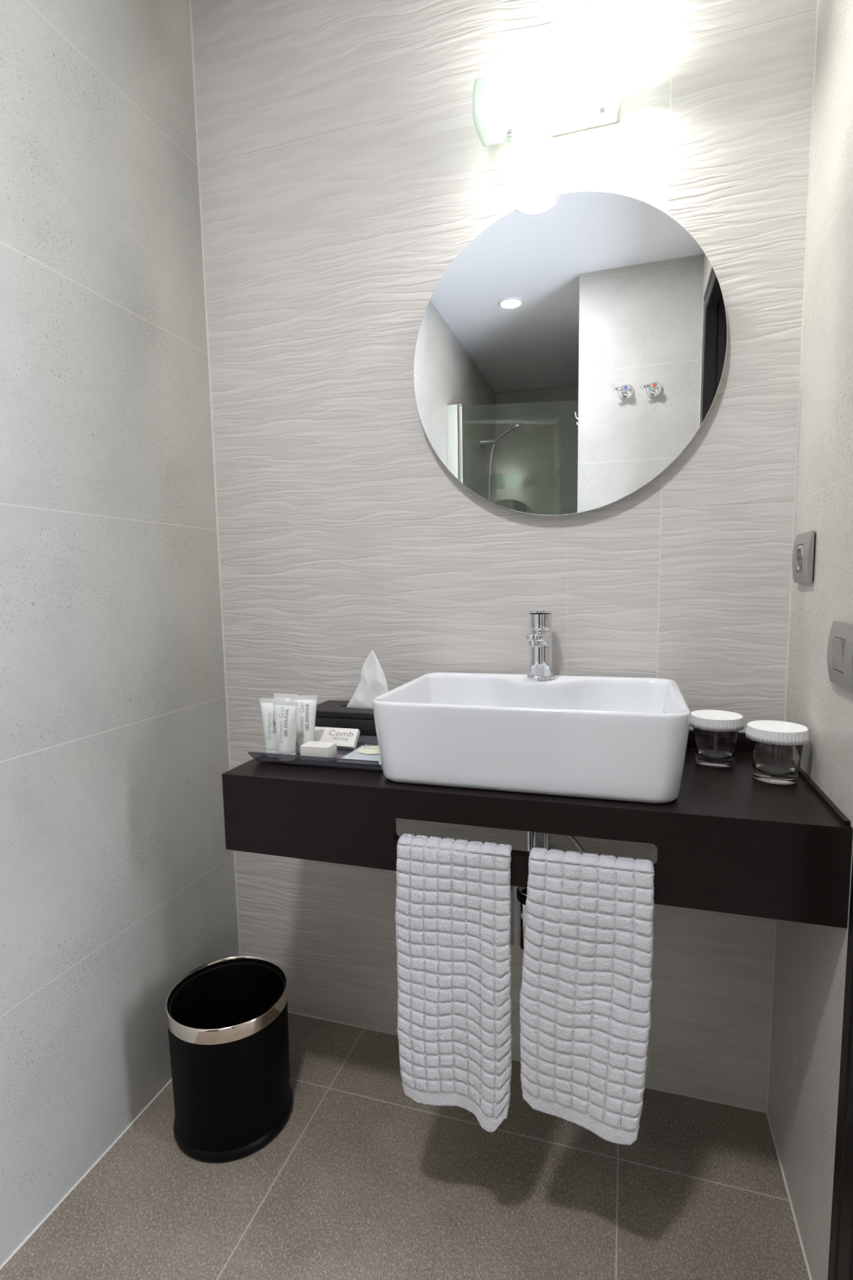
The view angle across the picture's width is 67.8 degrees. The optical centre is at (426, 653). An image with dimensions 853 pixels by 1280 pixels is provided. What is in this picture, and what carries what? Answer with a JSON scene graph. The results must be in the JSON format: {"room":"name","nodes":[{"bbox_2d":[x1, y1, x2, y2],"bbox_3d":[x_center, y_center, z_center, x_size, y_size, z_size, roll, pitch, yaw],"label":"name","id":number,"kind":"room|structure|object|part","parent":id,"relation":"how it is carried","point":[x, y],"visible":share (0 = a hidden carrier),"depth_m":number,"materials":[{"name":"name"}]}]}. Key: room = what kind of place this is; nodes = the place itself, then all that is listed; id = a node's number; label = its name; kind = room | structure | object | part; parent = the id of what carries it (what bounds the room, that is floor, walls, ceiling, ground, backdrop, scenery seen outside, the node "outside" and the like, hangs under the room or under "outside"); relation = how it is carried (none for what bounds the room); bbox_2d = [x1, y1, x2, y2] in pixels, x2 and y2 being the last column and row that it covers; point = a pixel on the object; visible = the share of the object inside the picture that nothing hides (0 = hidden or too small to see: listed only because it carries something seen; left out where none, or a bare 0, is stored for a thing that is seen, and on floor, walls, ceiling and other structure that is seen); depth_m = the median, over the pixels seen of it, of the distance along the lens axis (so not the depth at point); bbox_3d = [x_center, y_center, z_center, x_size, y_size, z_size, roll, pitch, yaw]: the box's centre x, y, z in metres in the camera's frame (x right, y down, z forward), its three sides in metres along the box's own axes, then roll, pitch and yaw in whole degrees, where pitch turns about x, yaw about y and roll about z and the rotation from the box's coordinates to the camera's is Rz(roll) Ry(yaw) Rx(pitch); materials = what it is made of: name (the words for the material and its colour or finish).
{"room":"hotel bathroom","nodes":[
{"label":"hotel bathroom","id":0,"kind":"room"},
{"bbox_2d":[0,0,239,1266],"bbox_3d":[-1.081,-0.120,-0.108,0.120,2.457,3.480,1,7,17],"label":"wall","id":1,"kind":"structure","parent":0,"point":[117,873],"depth_m":1.18,"materials":[{"name":"stone"}]},
{"bbox_2d":[0,1078,172,1269],"bbox_3d":[-0.755,1.011,0.788,0.003,0.002,1.827,1,7,17],"label":"trim","id":2,"kind":"structure","parent":1,"relation":"attached to","point":[171,1080],"depth_m":1.16,"materials":[{"name":"white tile"}]},
{"bbox_2d":[0,1013,809,1279],"bbox_3d":[-0.415,1.162,-0.170,1.471,0.100,3.720,1,7,17],"label":"floor","id":3,"kind":"structure","parent":0,"point":[362,1180],"depth_m":1.12,"materials":[{"name":"tile"}]},
{"bbox_2d":[164,955,293,1163],"bbox_3d":[-0.398,0.813,1.295,0.236,0.272,0.236,1,7,17],"label":"waste bin","id":4,"kind":"object","parent":3,"relation":"on","point":[227,1019],"visible":1,"depth_m":1.21,"materials":[{"name":"black plastic"}]},
{"bbox_2d":[191,0,817,1111],"bbox_3d":[0.102,-0.306,1.395,1.471,2.457,0.120,1,7,17],"label":"wall","id":5,"kind":"structure","parent":0,"point":[345,166],"depth_m":1.32,"materials":[{"name":"tile"}]},
{"bbox_2d":[188,0,240,955],"bbox_3d":[-0.502,-0.309,1.521,0.002,2.457,0.002,1,7,17],"label":"trim","id":6,"kind":"structure","parent":5,"relation":"attached to","point":[190,15],"depth_m":1.49,"materials":[{"name":"white tile"}]},
{"bbox_2d":[288,1011,766,1113],"bbox_3d":[0.105,0.921,1.472,1.225,0.002,0.003,1,7,17],"label":"trim","id":7,"kind":"structure","parent":5,"relation":"attached to","point":[303,1015],"depth_m":1.35,"materials":[{"name":"white tile"}]},
{"bbox_2d":[222,729,852,928],"bbox_3d":[0.158,0.253,1.172,0.970,0.174,0.390,1,7,17],"label":"countertop","id":8,"kind":"structure","parent":5,"relation":"attached to","point":[731,841],"depth_m":0.96,"materials":[{"name":"laminate"}]},
{"bbox_2d":[248,735,382,771],"bbox_3d":[-0.181,0.188,1.227,0.260,0.024,0.178,1,7,17],"label":"tray","id":9,"kind":"object","parent":8,"relation":"on","point":[338,762],"visible":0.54,"depth_m":1.16,"materials":[{"name":"grey plastic"}]},
{"bbox_2d":[259,698,285,753],"bbox_3d":[-0.293,0.141,1.218,0.033,0.110,0.043,-7,8,-41],"label":"toiletry tube","id":10,"kind":"object","parent":9,"relation":"on","point":[266,704],"visible":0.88,"depth_m":1.21,"materials":[{"name":"white plastic"}]},
{"bbox_2d":[272,700,297,755],"bbox_3d":[-0.264,0.144,1.191,0.033,0.110,0.043,-5,7,-33],"label":"toiletry tube","id":11,"kind":"object","parent":9,"relation":"on","point":[285,712],"visible":0.98,"depth_m":1.18,"materials":[{"name":"white plastic"}]},
{"bbox_2d":[273,693,297,701],"bbox_3d":[-0.277,0.136,1.257,0.033,0.112,0.043,-5,8,-36],"label":"toiletry tube","id":12,"kind":"object","parent":9,"relation":"on","point":[287,696],"visible":0.07,"depth_m":1.25,"materials":[{"name":"white plastic"}]},
{"bbox_2d":[290,695,317,753],"bbox_3d":[-0.237,0.137,1.237,0.043,0.112,0.033,-5,7,-32],"label":"toiletry tube","id":13,"kind":"object","parent":9,"relation":"on","point":[306,704],"visible":0.88,"depth_m":1.23,"materials":[{"name":"white plastic"}]},
{"bbox_2d":[299,741,337,757],"bbox_3d":[-0.204,0.184,1.199,0.057,0.026,0.041,1,7,16],"label":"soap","id":14,"kind":"object","parent":9,"relation":"on","point":[314,748],"visible":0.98,"depth_m":1.18,"materials":[{"name":"white"}]},
{"bbox_2d":[314,726,359,750],"bbox_3d":[-0.186,0.170,1.275,0.100,0.037,0.037,1,7,17],"label":"box","id":15,"kind":"object","parent":9,"relation":"on","point":[344,738],"visible":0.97,"depth_m":1.27,"materials":[{"name":"white cardboard"}]},
{"bbox_2d":[342,744,381,764],"bbox_3d":[-0.104,0.187,1.210,0.092,0.014,0.120,1,7,17],"label":"sachet","id":16,"kind":"object","parent":9,"relation":"on","point":[371,753],"visible":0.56,"depth_m":1.18,"materials":[{"name":"beige"}]},
{"bbox_2d":[315,700,377,736],"bbox_3d":[-0.131,0.149,1.379,0.238,0.066,0.120,1,7,17],"label":"tissue box","id":17,"kind":"object","parent":8,"relation":"on","point":[329,713],"visible":0.36,"depth_m":1.33,"materials":[{"name":"black leather"}]},
{"bbox_3d":[-0.132,0.123,1.376,0.238,0.013,0.120,1,7,17],"label":"lid","id":18,"kind":"part","parent":17,"relation":"part of","materials":[{"name":"black leather"}]},
{"bbox_2d":[346,649,388,708],"bbox_3d":[-0.127,0.060,1.367,0.117,0.136,0.030,1,7,17],"label":"tissue","id":19,"kind":"object","parent":17,"relation":"on","point":[373,683],"visible":0.85,"depth_m":1.36,"materials":[{"name":"white paper"}]},
{"bbox_2d":[395,832,514,1132],"bbox_3d":[0.046,0.532,1.037,0.194,0.469,0.056,1,7,17],"label":"hand towel","id":20,"kind":"object","parent":8,"relation":"hanging from","point":[455,900],"visible":0.99,"depth_m":1.02,"materials":[{"name":"white fabric"}]},
{"bbox_2d":[371,672,691,803],"bbox_3d":[0.193,0.132,1.149,0.504,0.138,0.358,1,7,17],"label":"washbasin","id":21,"kind":"object","parent":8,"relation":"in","point":[608,738],"visible":0.99,"depth_m":1.00,"materials":[{"name":"white ceramic"}]},
{"bbox_2d":[525,610,555,680],"bbox_3d":[0.218,-0.015,1.234,0.055,0.139,0.124,1,7,17],"label":"tap","id":22,"kind":"object","parent":21,"relation":"on","point":[540,637],"visible":1,"depth_m":1.25,"materials":[{"name":"silver metal"}]},
{"bbox_3d":[0.213,-0.024,1.218,0.041,0.033,0.093,1,7,17],"label":"spout","id":23,"kind":"part","parent":22,"relation":"part of","materials":[{"name":"silver metal"}]},
{"bbox_3d":[0.224,-0.082,1.248,0.046,0.009,0.071,1,7,17],"label":"lever","id":24,"kind":"part","parent":22,"relation":"part of","materials":[{"name":"silver metal"}]},
{"bbox_3d":[0.228,-0.062,1.262,0.045,0.032,0.045,1,7,17],"label":"handle","id":25,"kind":"part","parent":22,"relation":"part of","materials":[{"name":"silver metal"}]},
{"bbox_2d":[519,846,654,1145],"bbox_3d":[0.242,0.519,0.972,0.194,0.435,0.060,1,7,17],"label":"hand towel","id":26,"kind":"object","parent":8,"relation":"hanging from","point":[585,993],"visible":1,"depth_m":0.95,"materials":[{"name":"white fabric"}]},
{"bbox_2d":[689,710,744,767],"bbox_3d":[0.517,0.153,1.135,0.090,0.089,0.090,1,7,17],"label":"drinking glass","id":27,"kind":"object","parent":8,"relation":"on","point":[716,732],"visible":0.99,"depth_m":1.11,"materials":[{"name":"white"}]},
{"bbox_3d":[0.517,0.154,1.135,0.078,0.086,0.078,1,7,17],"label":"glass","id":28,"kind":"part","parent":27,"relation":"part of","materials":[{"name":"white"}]},
{"bbox_2d":[745,720,809,784],"bbox_3d":[0.573,0.163,1.040,0.092,0.089,0.092,1,7,17],"label":"drinking glass","id":29,"kind":"object","parent":8,"relation":"on","point":[776,746],"visible":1,"depth_m":1.01,"materials":[{"name":"white"}]},
{"bbox_3d":[0.573,0.164,1.040,0.080,0.086,0.080,1,7,17],"label":"glass","id":30,"kind":"part","parent":29,"relation":"part of","materials":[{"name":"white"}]},
{"bbox_2d":[516,831,558,950],"bbox_3d":[0.223,0.380,1.251,0.072,0.322,0.231,1,7,17],"label":"trap","id":31,"kind":"object","parent":5,"relation":"attached to","point":[531,837],"visible":0.21,"depth_m":1.16,"materials":[{"name":"silver metal"}]},
{"bbox_2d":[517,886,527,950],"bbox_3d":[0.199,0.490,1.183,0.060,0.118,0.060,1,7,17],"label":"pipe","id":32,"kind":"object","parent":31,"relation":"on","point":[522,891],"depth_m":1.17,"materials":[{"name":"silver metal"}]},
{"bbox_2d":[472,40,625,146],"bbox_3d":[0.224,-1.006,1.156,0.262,0.131,0.106,1,7,17],"label":"wall sconce","id":33,"kind":"object","parent":5,"relation":"attached to","point":[583,90],"visible":1,"depth_m":1.12,"materials":[{"name":"white plastic"}]},
{"bbox_3d":[0.294,-1.012,1.183,0.120,0.060,0.012,1,7,17],"label":"mounting plate","id":34,"kind":"part","parent":33,"relation":"part of","materials":[{"name":"white plastic"}]},
{"bbox_2d":[413,191,727,515],"bbox_3d":[0.260,-0.572,1.239,0.595,0.595,0.023,1,7,17],"label":"round mirror","id":35,"kind":"object","parent":5,"relation":"attached to","point":[575,348],"visible":1,"depth_m":1.22,"materials":[{"name":"white mirror"}]},
{"bbox_2d":[564,835,586,853],"bbox_3d":[0.308,0.355,1.316,0.111,0.286,0.047,-1,6,3],"label":"supply hose","id":36,"kind":"object","parent":5,"relation":"attached to","point":[571,838],"visible":0.25,"depth_m":1.30,"materials":[{"name":"silver metal"}]},
{"bbox_2d":[766,0,818,1112],"bbox_3d":[0.670,-0.289,1.153,0.002,2.457,0.002,1,7,17],"label":"trim","id":37,"kind":"structure","parent":5,"relation":"attached to","point":[817,9],"depth_m":1.14,"materials":[{"name":"white tile"}]},
{"bbox_2d":[768,0,852,1279],"bbox_3d":[0.455,-0.188,0.269,0.120,2.457,1.830,1,7,17],"label":"wall","id":38,"kind":"structure","parent":0,"point":[811,959],"depth_m":0.99,"materials":[{"name":"stone"}]},
{"bbox_2d":[766,1111,812,1279],"bbox_3d":[0.613,0.960,1.041,0.003,0.002,0.517,1,7,17],"label":"trim","id":39,"kind":"structure","parent":38,"relation":"attached to","point":[767,1115],"depth_m":1.10,"materials":[{"name":"white tile"}]},
{"bbox_2d":[791,530,815,582],"bbox_3d":[0.637,-0.162,1.076,0.013,0.084,0.101,1,7,17],"label":"wall socket","id":40,"kind":"object","parent":38,"relation":"attached to","point":[804,547],"visible":1,"depth_m":1.05,"materials":[{"name":"grey"}]},
{"bbox_2d":[795,544,804,571],"bbox_3d":[0.637,-0.162,1.076,0.009,0.044,0.044,1,7,17],"label":"socket","id":41,"kind":"object","parent":40,"relation":"attached to","point":[799,548],"depth_m":1.08,"materials":[{"name":"grey"}]},
{"bbox_3d":[0.642,-0.162,1.074,0.002,0.078,0.093,1,7,17],"label":"frame","id":42,"kind":"part","parent":40,"relation":"part of","materials":[{"name":"black"}]},
{"bbox_2d":[826,620,852,692],"bbox_3d":[0.569,0.002,0.869,0.015,0.088,0.104,1,7,17],"label":"light switch","id":43,"kind":"object","parent":38,"relation":"attached to","point":[840,644],"visible":1,"depth_m":0.86,"materials":[{"name":"grey plastic"}]},
{"bbox_2d":[827,857,852,1279],"bbox_3d":[0.418,-0.039,0.197,0.142,2.180,1.099,1,7,17],"label":"door","id":44,"kind":"structure","parent":38,"relation":"in","point":[841,1246],"depth_m":0.78,"materials":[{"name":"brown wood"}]}
]}

